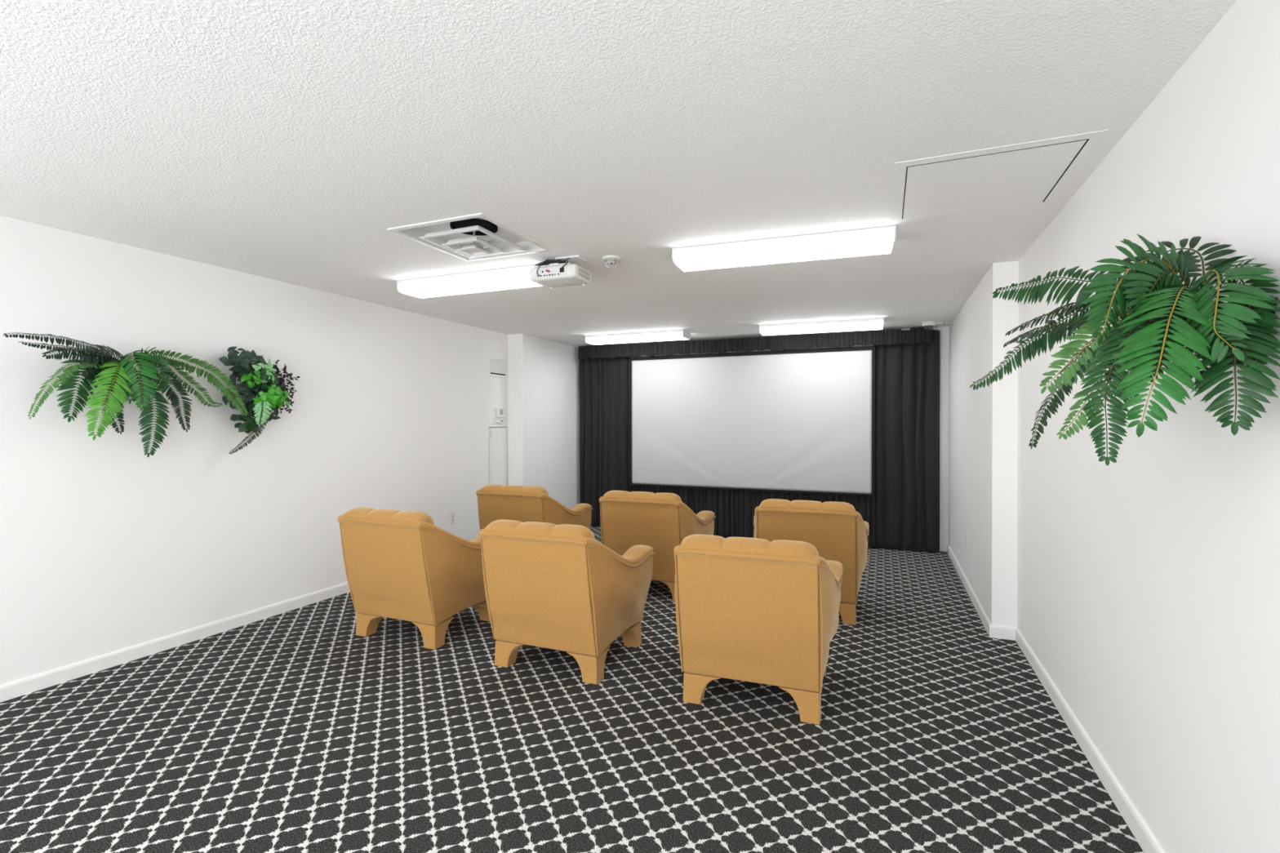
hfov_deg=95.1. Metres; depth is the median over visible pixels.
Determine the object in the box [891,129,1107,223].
access hatch
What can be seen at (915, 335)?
valance
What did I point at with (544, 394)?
wall
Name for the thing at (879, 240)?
ceiling light
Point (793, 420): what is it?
projection screen
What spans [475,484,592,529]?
armchair
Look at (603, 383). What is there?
stage curtain
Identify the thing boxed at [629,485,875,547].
skirt
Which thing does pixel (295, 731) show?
floor
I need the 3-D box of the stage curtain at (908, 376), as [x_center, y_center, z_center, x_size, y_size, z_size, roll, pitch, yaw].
[2.903,0.158,6.405,0.684,2.380,0.096,0,0,23]
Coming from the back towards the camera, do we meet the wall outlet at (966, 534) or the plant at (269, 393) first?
the wall outlet at (966, 534)
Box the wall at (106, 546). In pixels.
[0,215,507,685]
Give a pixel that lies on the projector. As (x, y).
(560, 272)
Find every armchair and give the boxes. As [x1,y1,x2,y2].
[337,506,489,649]
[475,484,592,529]
[478,519,655,684]
[599,490,715,601]
[673,533,843,724]
[753,498,869,625]
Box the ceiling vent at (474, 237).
[386,213,551,261]
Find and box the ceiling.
[0,0,1236,346]
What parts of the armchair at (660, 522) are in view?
panel, panel, backrest, leg, armrest, panel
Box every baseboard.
[0,582,350,702]
[946,544,1164,852]
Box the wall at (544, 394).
[506,333,579,508]
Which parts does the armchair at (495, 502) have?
panel, panel, backrest, armrest, panel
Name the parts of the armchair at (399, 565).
panel, leg, panel, backrest, leg, armrest, panel, leg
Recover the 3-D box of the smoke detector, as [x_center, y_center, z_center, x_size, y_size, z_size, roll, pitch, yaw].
[-0.179,-1.033,3.691,0.120,0.060,0.120,0,0,23]
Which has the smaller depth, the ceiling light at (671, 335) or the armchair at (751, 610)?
the armchair at (751, 610)
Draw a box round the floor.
[0,524,1143,852]
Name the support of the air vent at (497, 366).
in the wall at (106, 546)
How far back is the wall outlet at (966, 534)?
4.91 m
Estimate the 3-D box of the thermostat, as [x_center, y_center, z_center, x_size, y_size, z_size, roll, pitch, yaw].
[-1.615,-0.123,6.721,0.035,0.198,0.227,0,0,23]
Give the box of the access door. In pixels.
[487,426,506,485]
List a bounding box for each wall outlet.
[449,511,454,524]
[965,533,968,547]
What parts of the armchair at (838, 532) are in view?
panel, panel, backrest, leg, armrest, panel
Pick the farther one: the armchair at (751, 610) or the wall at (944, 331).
the wall at (944, 331)
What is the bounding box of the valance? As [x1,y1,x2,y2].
[577,326,933,359]
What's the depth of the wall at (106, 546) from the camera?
3.77 m
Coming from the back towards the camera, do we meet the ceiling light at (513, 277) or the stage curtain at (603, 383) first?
the stage curtain at (603, 383)
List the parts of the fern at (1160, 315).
stem, stem, stem, stem, stem, stem, stem, stem, stem, stem, stem, stem, stem, stem, stem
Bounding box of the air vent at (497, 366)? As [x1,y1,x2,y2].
[488,355,507,377]
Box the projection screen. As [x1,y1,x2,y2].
[628,346,875,496]
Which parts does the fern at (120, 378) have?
stem, stem, stem, stem, stem, stem, stem, stem, stem, stem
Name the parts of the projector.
connector panel, ceiling plate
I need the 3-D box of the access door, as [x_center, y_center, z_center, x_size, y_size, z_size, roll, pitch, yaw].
[-1.627,0.627,6.710,0.026,1.262,0.356,0,0,23]
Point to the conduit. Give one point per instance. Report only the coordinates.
(944, 322)
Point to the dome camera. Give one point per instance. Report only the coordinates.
(928, 325)
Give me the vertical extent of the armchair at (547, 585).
0.856 m
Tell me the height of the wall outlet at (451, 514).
0.116 m
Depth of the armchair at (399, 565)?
3.65 m
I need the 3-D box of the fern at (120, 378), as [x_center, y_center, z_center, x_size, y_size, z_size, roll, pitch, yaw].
[-2.854,-0.144,3.321,0.355,0.650,1.203,0,0,23]
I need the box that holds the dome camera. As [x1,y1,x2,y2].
[921,320,934,330]
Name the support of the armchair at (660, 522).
on the floor
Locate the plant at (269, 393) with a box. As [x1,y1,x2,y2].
[218,346,300,454]
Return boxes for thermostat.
[492,407,504,424]
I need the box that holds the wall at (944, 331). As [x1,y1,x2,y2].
[630,326,949,551]
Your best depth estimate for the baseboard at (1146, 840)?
2.55 m
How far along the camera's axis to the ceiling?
2.05 m
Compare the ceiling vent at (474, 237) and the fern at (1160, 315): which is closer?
the fern at (1160, 315)
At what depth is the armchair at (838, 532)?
4.03 m
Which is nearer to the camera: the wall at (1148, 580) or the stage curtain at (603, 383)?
the wall at (1148, 580)
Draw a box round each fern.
[3,332,248,457]
[968,233,1279,466]
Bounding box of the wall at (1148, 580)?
[1017,0,1279,852]
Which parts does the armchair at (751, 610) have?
armrest, panel, leg, panel, backrest, leg, armrest, panel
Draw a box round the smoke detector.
[602,255,621,267]
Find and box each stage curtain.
[578,356,630,526]
[873,329,940,552]
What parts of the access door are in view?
door frame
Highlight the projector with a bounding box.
[529,254,591,288]
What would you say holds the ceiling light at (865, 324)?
attached to the ceiling
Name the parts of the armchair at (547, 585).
panel, leg, backrest, panel, leg, armrest, panel, leg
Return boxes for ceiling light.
[396,264,541,298]
[585,328,690,345]
[671,225,895,272]
[759,317,884,336]
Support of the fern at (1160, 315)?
attached to the wall at (1148, 580)
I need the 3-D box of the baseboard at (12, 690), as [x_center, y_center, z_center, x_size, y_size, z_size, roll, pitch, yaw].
[-2.797,1.336,3.630,0.233,0.082,9.740,0,0,23]
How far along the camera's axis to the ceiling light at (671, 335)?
6.74 m
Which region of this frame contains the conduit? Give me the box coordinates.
[934,320,952,324]
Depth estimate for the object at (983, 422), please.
4.04 m

